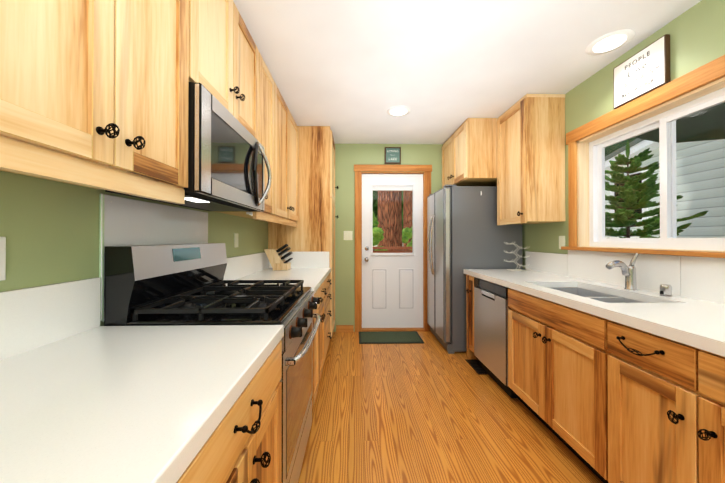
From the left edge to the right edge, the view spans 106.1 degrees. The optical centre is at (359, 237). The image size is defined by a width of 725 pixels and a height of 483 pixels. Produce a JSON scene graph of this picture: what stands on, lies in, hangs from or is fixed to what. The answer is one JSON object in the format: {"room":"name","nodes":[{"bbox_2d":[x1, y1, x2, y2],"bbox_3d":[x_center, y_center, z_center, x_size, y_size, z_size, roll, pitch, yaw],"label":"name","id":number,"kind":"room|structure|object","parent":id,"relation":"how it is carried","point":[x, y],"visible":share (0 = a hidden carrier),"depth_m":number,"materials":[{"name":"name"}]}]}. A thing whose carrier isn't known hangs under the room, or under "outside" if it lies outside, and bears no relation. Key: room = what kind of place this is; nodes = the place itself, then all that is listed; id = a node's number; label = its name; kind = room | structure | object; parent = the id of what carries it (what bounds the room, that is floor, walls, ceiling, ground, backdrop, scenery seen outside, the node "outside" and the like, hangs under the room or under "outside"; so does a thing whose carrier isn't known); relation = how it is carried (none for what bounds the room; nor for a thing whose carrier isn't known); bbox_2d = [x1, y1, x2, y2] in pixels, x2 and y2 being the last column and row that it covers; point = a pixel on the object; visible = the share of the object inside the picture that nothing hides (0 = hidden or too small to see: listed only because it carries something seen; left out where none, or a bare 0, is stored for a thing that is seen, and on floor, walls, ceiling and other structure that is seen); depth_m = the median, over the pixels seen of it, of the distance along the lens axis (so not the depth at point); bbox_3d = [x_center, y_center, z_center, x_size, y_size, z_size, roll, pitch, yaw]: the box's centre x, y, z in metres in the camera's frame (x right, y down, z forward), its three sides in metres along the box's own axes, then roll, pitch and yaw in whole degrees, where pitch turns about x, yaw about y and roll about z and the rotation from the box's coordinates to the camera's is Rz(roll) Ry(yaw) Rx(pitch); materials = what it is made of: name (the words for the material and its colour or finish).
{"room":"kitchen","nodes":[
{"label":"kitchen","id":0,"kind":"room"},
{"bbox_2d":[0,171,267,325],"bbox_3d":[-1.039,-0.012,0.574,0.120,2.500,6.310,0,0,-1],"label":"wall","id":1,"kind":"structure","parent":0,"point":[49,230],"depth_m":0.89,"materials":[{"name":"green paint"}]},
{"bbox_2d":[0,237,5,280],"bbox_3d":[-0.978,0.059,0.715,0.008,0.120,0.075,0,0,-1],"label":"outlet","id":2,"kind":"object","parent":1,"relation":"attached to","point":[2,258],"visible":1,"depth_m":0.74,"materials":[{"name":"white plastic"}]},
{"bbox_2d":[0,0,203,195],"bbox_3d":[-0.810,-0.720,0.713,0.338,1.077,0.765,0,0,-1],"label":"upper cabinet","id":3,"kind":"object","parent":1,"relation":"attached to","point":[94,94],"depth_m":0.68,"materials":[{"name":"brown wood"}]},
{"bbox_2d":[99,194,207,321],"bbox_3d":[-0.988,0.081,1.404,0.011,0.487,0.752,0,0,-1],"label":"backsplash panel","id":4,"kind":"object","parent":1,"relation":"attached to","point":[126,222],"visible":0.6,"depth_m":1.23,"materials":[{"name":"white"}]},
{"bbox_2d":[204,0,263,145],"bbox_3d":[-0.824,-0.927,1.409,0.338,0.655,0.748,0,0,-1],"label":"upper cabinet","id":5,"kind":"object","parent":1,"relation":"attached to","point":[233,62],"depth_m":1.41,"materials":[{"name":"brown wood"}]},
{"bbox_2d":[234,233,237,247],"bbox_3d":[-1.006,0.027,2.220,0.009,0.115,0.072,0,0,-1],"label":"light switch","id":6,"kind":"object","parent":1,"relation":"attached to","point":[235,240],"visible":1,"depth_m":2.20,"materials":[{"name":"white plastic"}]},
{"bbox_2d":[213,62,279,215],"bbox_3d":[-0.834,-0.713,1.956,0.338,1.077,0.472,0,0,-1],"label":"upper cabinet","id":7,"kind":"object","parent":1,"relation":"attached to","point":[271,91],"depth_m":2.08,"materials":[{"name":"brown wood"}]},
{"bbox_2d":[239,93,298,223],"bbox_3d":[-0.846,-0.709,2.557,0.338,1.077,0.974,0,0,-1],"label":"upper cabinet","id":8,"kind":"object","parent":1,"relation":"attached to","point":[289,131],"depth_m":2.54,"materials":[{"name":"brown wood"}]},
{"bbox_2d":[267,252,328,267],"bbox_3d":[-0.674,0.252,3.034,0.665,0.180,0.018,0,0,-1],"label":"backsplash","id":9,"kind":"structure","parent":1,"relation":"attached to","point":[300,259],"depth_m":3.03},
{"bbox_2d":[333,144,442,331],"bbox_3d":[0.456,0.006,3.699,2.990,2.500,0.120,0,0,-1],"label":"wall","id":10,"kind":"structure","parent":0,"point":[348,157],"depth_m":3.63,"materials":[{"name":"green paint"}]},
{"bbox_2d":[336,325,353,331],"bbox_3d":[-0.202,1.211,3.608,0.232,0.088,0.022,0,0,-1],"label":"baseboard","id":11,"kind":"structure","parent":10,"relation":"attached to","point":[344,328],"depth_m":3.60,"materials":[{"name":"brown wood"}]},
{"bbox_2d":[344,231,351,239],"bbox_3d":[-0.159,-0.020,3.623,0.117,0.122,0.009,0,0,-1],"label":"light switch","id":12,"kind":"object","parent":10,"relation":"attached to","point":[347,235],"visible":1,"depth_m":3.62,"materials":[{"name":"white plastic"}]},
{"bbox_2d":[362,174,423,327],"bbox_3d":[0.445,0.184,3.657,0.842,2.073,0.112,0,0,-1],"label":"entry door","id":13,"kind":"structure","parent":10,"relation":"in","point":[392,290],"depth_m":3.67,"materials":[{"name":"white paint"}]},
{"bbox_2d":[354,165,431,331],"bbox_3d":[0.439,0.147,3.686,1.043,2.217,0.144,0,0,-1],"label":"door frame","id":14,"kind":"structure","parent":10,"relation":"attached to","point":[424,170],"depth_m":3.62,"materials":[{"name":"brown wood"}]},
{"bbox_2d":[385,147,400,163],"bbox_3d":[0.435,-1.086,3.632,0.214,0.219,0.024,0,0,-1],"label":"sign","id":15,"kind":"object","parent":10,"relation":"attached to","point":[392,155],"visible":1,"depth_m":3.62,"materials":[{"name":"teal wood"}]},
{"bbox_2d":[298,331,602,482],"bbox_3d":[0.456,1.268,0.596,3.110,0.060,6.310,0,0,-1],"label":"floor","id":16,"kind":"structure","parent":0,"point":[430,409],"depth_m":1.79,"materials":[{"name":"brown wood"}]},
{"bbox_2d":[172,453,199,482],"bbox_3d":[-0.617,0.802,-0.116,0.693,0.865,1.083,0,0,-1],"label":"base cabinet","id":17,"kind":"object","parent":16,"relation":"on","point":[190,473],"depth_m":0.46,"materials":[{"name":"brown wood"}]},
{"bbox_2d":[104,243,320,482],"bbox_3d":[-0.600,0.640,1.404,0.740,1.205,0.748,0,0,-1],"label":"range","id":18,"kind":"object","parent":16,"relation":"on","point":[167,285],"visible":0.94,"depth_m":1.19,"materials":[{"name":"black metal"}]},
{"bbox_2d":[196,337,282,482],"bbox_3d":[-0.632,0.806,0.659,0.693,0.865,0.718,0,0,-1],"label":"base cabinet","id":19,"kind":"object","parent":16,"relation":"on","point":[245,446],"depth_m":0.71,"materials":[{"name":"brown wood"}]},
{"bbox_2d":[0,325,283,482],"bbox_3d":[-0.612,0.348,0.185,0.680,0.045,1.678,0,0,-1],"label":"countertop","id":20,"kind":"structure","parent":19,"relation":"on","point":[98,404],"depth_m":0.56,"materials":[{"name":"white stone"}]},
{"bbox_2d":[268,126,338,336],"bbox_3d":[-0.654,0.006,3.330,0.752,2.496,0.566,0,0,-1],"label":"pantry cabinet","id":21,"kind":"object","parent":16,"relation":"on","point":[313,230],"visible":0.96,"depth_m":3.05,"materials":[{"name":"brown wood"}]},
{"bbox_2d":[312,284,322,407],"bbox_3d":[-0.657,0.813,1.955,0.693,0.865,0.335,0,0,-1],"label":"base cabinet","id":22,"kind":"object","parent":16,"relation":"on","point":[318,338],"depth_m":2.02,"materials":[{"name":"brown wood"}]},
{"bbox_2d":[226,268,330,291],"bbox_3d":[-0.655,0.361,2.415,0.680,0.045,1.256,0,0,-1],"label":"countertop","id":23,"kind":"structure","parent":22,"relation":"on","point":[312,277],"depth_m":2.40,"materials":[{"name":"white stone"}]},
{"bbox_2d":[264,244,292,269],"bbox_3d":[-0.847,0.206,2.845,0.271,0.267,0.131,0,0,-1],"label":"knife block","id":24,"kind":"object","parent":23,"relation":"on","point":[276,258],"visible":1,"depth_m":2.78,"materials":[{"name":"brown wood"}]},
{"bbox_2d":[323,280,326,366],"bbox_3d":[-0.663,0.815,2.234,0.693,0.865,0.454,0,0,-1],"label":"base cabinet","id":25,"kind":"object","parent":16,"relation":"on","point":[324,281],"depth_m":2.46,"materials":[{"name":"brown wood"}]},
{"bbox_2d":[327,272,330,349],"bbox_3d":[-0.672,0.818,2.720,0.693,0.865,0.641,0,0,-1],"label":"base cabinet","id":26,"kind":"object","parent":16,"relation":"on","point":[328,273],"depth_m":2.82,"materials":[{"name":"brown wood"}]},
{"bbox_2d":[359,331,423,343],"bbox_3d":[0.371,1.247,3.403,0.770,0.012,0.405,0,0,-1],"label":"door mat","id":27,"kind":"object","parent":16,"relation":"on","point":[393,337],"visible":1,"depth_m":3.37,"materials":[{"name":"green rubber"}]},
{"bbox_2d":[427,185,521,353],"bbox_3d":[1.289,0.344,3.277,0.921,1.818,0.701,0,0,-1],"label":"refrigerator","id":28,"kind":"object","parent":16,"relation":"on","point":[465,230],"visible":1,"depth_m":2.94,"materials":[{"name":"grey paint"}]},
{"bbox_2d":[465,359,486,374],"bbox_3d":[1.134,1.246,2.625,0.125,0.007,0.300,0,0,-1],"label":"floor vent","id":29,"kind":"object","parent":16,"relation":"in","point":[476,367],"visible":0.75,"depth_m":2.62,"materials":[{"name":"brown metal"}]},
{"bbox_2d":[466,274,522,358],"bbox_3d":[1.448,0.818,2.747,0.678,0.865,0.192,0,0,-1],"label":"base cabinet","id":30,"kind":"object","parent":16,"relation":"on","point":[515,300],"depth_m":2.72,"materials":[{"name":"brown wood"}]},
{"bbox_2d":[474,277,519,399],"bbox_3d":[1.425,0.818,2.365,0.640,0.861,0.565,0,0,-1],"label":"dishwasher","id":31,"kind":"object","parent":16,"relation":"on","point":[491,307],"visible":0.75,"depth_m":2.29,"materials":[{"name":"silver metal"}]},
{"bbox_2d":[508,314,586,465],"bbox_3d":[1.469,0.924,1.641,0.678,0.640,0.878,0,0,-1],"label":"base cabinet","id":32,"kind":"object","parent":16,"relation":"on","point":[547,368],"depth_m":1.61,"materials":[{"name":"brown wood"}]},
{"bbox_2d":[587,310,724,482],"bbox_3d":[1.483,0.807,0.925,0.678,0.865,0.812,0,0,-1],"label":"base cabinet","id":33,"kind":"object","parent":16,"relation":"on","point":[608,382],"depth_m":1.07,"materials":[{"name":"brown wood"}]},
{"bbox_2d":[463,270,724,353],"bbox_3d":[1.467,0.354,1.146,0.666,0.045,3.520,0,0,-1],"label":"countertop","id":34,"kind":"structure","parent":33,"relation":"on","point":[689,319],"depth_m":1.36,"materials":[{"name":"white stone"}]},
{"bbox_2d":[504,242,529,270],"bbox_3d":[1.599,0.193,2.780,0.245,0.292,0.114,0,0,-1],"label":"wine rack","id":35,"kind":"object","parent":34,"relation":"on","point":[516,269],"visible":1,"depth_m":2.76,"materials":[{"name":"white metal"}]},
{"bbox_2d":[551,286,578,293],"bbox_3d":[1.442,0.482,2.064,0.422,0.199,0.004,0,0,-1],"label":"sink","id":36,"kind":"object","parent":34,"relation":"in","point":[570,289],"depth_m":2.06,"materials":[{"name":"silver metal"}]},
{"bbox_2d":[555,298,622,329],"bbox_3d":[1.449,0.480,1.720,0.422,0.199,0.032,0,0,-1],"label":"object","id":37,"kind":"structure","parent":34,"relation":"in","point":[600,299],"depth_m":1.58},
{"bbox_2d":[579,290,630,301],"bbox_3d":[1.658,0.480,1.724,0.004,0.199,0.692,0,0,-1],"label":"sink","id":38,"kind":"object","parent":34,"relation":"in","point":[586,293],"depth_m":1.89,"materials":[{"name":"grey metal"}]},
{"bbox_2d":[606,253,638,290],"bbox_3d":[1.663,0.208,1.731,0.211,0.252,0.062,0,0,-1],"label":"faucet","id":39,"kind":"object","parent":34,"relation":"on","point":[629,272],"depth_m":1.71,"materials":[{"name":"silver metal"}]},
{"bbox_2d":[233,0,701,143],"bbox_3d":[0.456,-1.292,0.611,3.110,0.060,6.310,0,0,-1],"label":"ceiling","id":40,"kind":"structure","parent":0,"point":[350,71],"depth_m":1.86,"materials":[{"name":"white paint"}]},
{"bbox_2d":[387,105,410,116],"bbox_3d":[0.383,-1.247,2.708,0.236,0.006,0.236,0,0,-1],"label":"recessed light","id":41,"kind":"object","parent":40,"relation":"in","point":[399,111],"visible":1,"depth_m":2.70,"materials":[{"name":"white"}]},
{"bbox_2d":[586,29,634,55],"bbox_3d":[1.613,-1.252,1.764,0.236,0.006,0.236,0,0,-1],"label":"recessed light","id":42,"kind":"object","parent":40,"relation":"in","point":[603,44],"visible":1,"depth_m":1.75,"materials":[{"name":"white"}]},
{"bbox_2d":[523,294,586,341],"bbox_3d":[1.240,0.480,1.716,0.004,0.199,0.692,0,0,-1],"label":"drawer front","id":43,"kind":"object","parent":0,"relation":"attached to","point":[573,322],"depth_m":1.55,"materials":[{"name":"brown wood"}]},
{"bbox_2d":[522,0,724,297],"bbox_3d":[1.921,-0.012,0.632,0.180,2.500,6.070,0,0,-1],"label":"wall","id":44,"kind":"structure","parent":0,"point":[696,32],"depth_m":1.87,"materials":[{"name":"green paint"}]},
{"bbox_2d":[442,118,493,187],"bbox_3d":[1.439,-0.930,3.256,0.678,0.627,0.806,0,0,-1],"label":"upper cabinet","id":45,"kind":"object","parent":44,"relation":"attached to","point":[468,154],"depth_m":2.85,"materials":[{"name":"brown wood"}]},
{"bbox_2d":[494,94,565,224],"bbox_3d":[1.611,-0.691,2.615,0.358,1.112,0.470,0,0,-1],"label":"upper cabinet","id":46,"kind":"object","parent":44,"relation":"attached to","point":[515,153],"depth_m":2.38,"materials":[{"name":"brown wood"}]},
{"bbox_2d":[559,236,564,248],"bbox_3d":[1.791,0.048,2.419,0.009,0.118,0.072,0,0,-1],"label":"light switch","id":47,"kind":"object","parent":44,"relation":"attached to","point":[561,240],"visible":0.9,"depth_m":2.42,"materials":[{"name":"white plastic"}]},
{"bbox_2d":[613,34,670,108],"bbox_3d":[1.792,-1.040,1.750,0.032,0.285,0.320,0,0,-1],"label":"kitchen sign","id":48,"kind":"object","parent":44,"relation":"attached to","point":[645,70],"visible":1,"depth_m":1.71,"materials":[{"name":"white wood"}]},
{"bbox_2d":[561,55,724,257],"bbox_3d":[1.788,-0.395,1.657,0.085,1.003,1.400,0,0,-1],"label":"window frame","id":49,"kind":"structure","parent":44,"relation":"in","point":[707,73],"depth_m":1.76,"materials":[{"name":"brown wood"}]},
{"bbox_2d":[577,77,724,251],"bbox_3d":[1.853,-0.359,1.658,0.085,0.873,1.200,0,0,-1],"label":"liner","id":50,"kind":"object","parent":44,"relation":"attached to","point":[583,190],"visible":1,"depth_m":2.19,"materials":[{"name":"white wood"}]},
{"bbox_2d":[589,87,724,250],"bbox_3d":[1.931,-0.353,1.659,0.070,0.853,1.168,0,0,-1],"label":"sliding window","id":51,"kind":"structure","parent":50,"relation":"attached to","point":[664,122],"depth_m":1.71,"materials":[{"name":"white plastic"}]},
{"label":"outside","id":52,"kind":"structure","parent":0,"visible":0},
{"bbox_3d":[4.907,1.518,7.547,70.000,0.320,75.000,0,0,-1],"label":"ground","id":53,"kind":"structure","parent":52,"visible":0},
{"bbox_2d":[373,191,402,250],"bbox_3d":[-2.504,-7.777,22.299,24.354,18.436,11.295,0,0,-1],"label":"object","id":54,"kind":"object","parent":53,"relation":"on","point":[375,204],"depth_m":20.15,"materials":[{"name":"green plant"}]},
{"bbox_2d":[377,191,401,250],"bbox_3d":[0.785,-7.638,8.368,6.381,18.000,7.723,0,0,-1],"label":"tree","id":55,"kind":"object","parent":53,"relation":"on","point":[390,232],"depth_m":7.67,"materials":[{"name":"brown plant"}]},
{"bbox_2d":[373,212,411,250],"bbox_3d":[0.900,0.310,7.560,4.449,2.096,1.523,0,0,-43],"label":"bushes","id":56,"kind":"object","parent":53,"relation":"on","point":[378,233],"depth_m":6.83,"materials":[{"name":"green plant"}]},
{"bbox_2d":[373,247,411,252],"bbox_3d":[0.962,0.766,4.684,6.000,1.150,1.820,0,0,-1],"label":"deck","id":57,"kind":"object","parent":53,"relation":"on","point":[392,251],"depth_m":5.49,"materials":[{"name":"brown wood"}]},
{"bbox_2d":[403,191,411,250],"bbox_3d":[2.509,-7.121,11.402,8.171,17.000,5.415,0,0,-1],"label":"tree","id":58,"kind":"object","parent":53,"relation":"on","point":[408,211],"depth_m":10.79,"materials":[{"name":"brown plant"}]},
{"bbox_2d":[605,137,636,155],"bbox_3d":[17.479,-10.204,4.672,9.442,23.090,30.266,0,0,-1],"label":"forest","id":59,"kind":"object","parent":53,"relation":"on","point":[612,148],"depth_m":15.07,"materials":[{"name":"green plant"}]},
{"bbox_2d":[605,140,707,237],"bbox_3d":[4.153,-0.082,4.131,2.078,2.840,2.225,0,0,-1],"label":"pine tree","id":60,"kind":"object","parent":53,"relation":"on","point":[625,215],"depth_m":3.99,"materials":[{"name":"green plant"}]},
{"bbox_2d":[605,138,724,250],"bbox_3d":[8.309,-1.807,4.131,5.330,6.290,24.000,0,0,-1],"label":"neighbouring house","id":61,"kind":"structure","parent":53,"relation":"on","point":[694,157],"depth_m":4.86,"materials":[{"name":"white"}]},
{"bbox_2d":[634,102,724,142],"bbox_3d":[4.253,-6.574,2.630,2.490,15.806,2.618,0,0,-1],"label":"roof eave","id":62,"kind":"object","parent":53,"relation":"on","point":[694,130],"depth_m":3.26}
]}

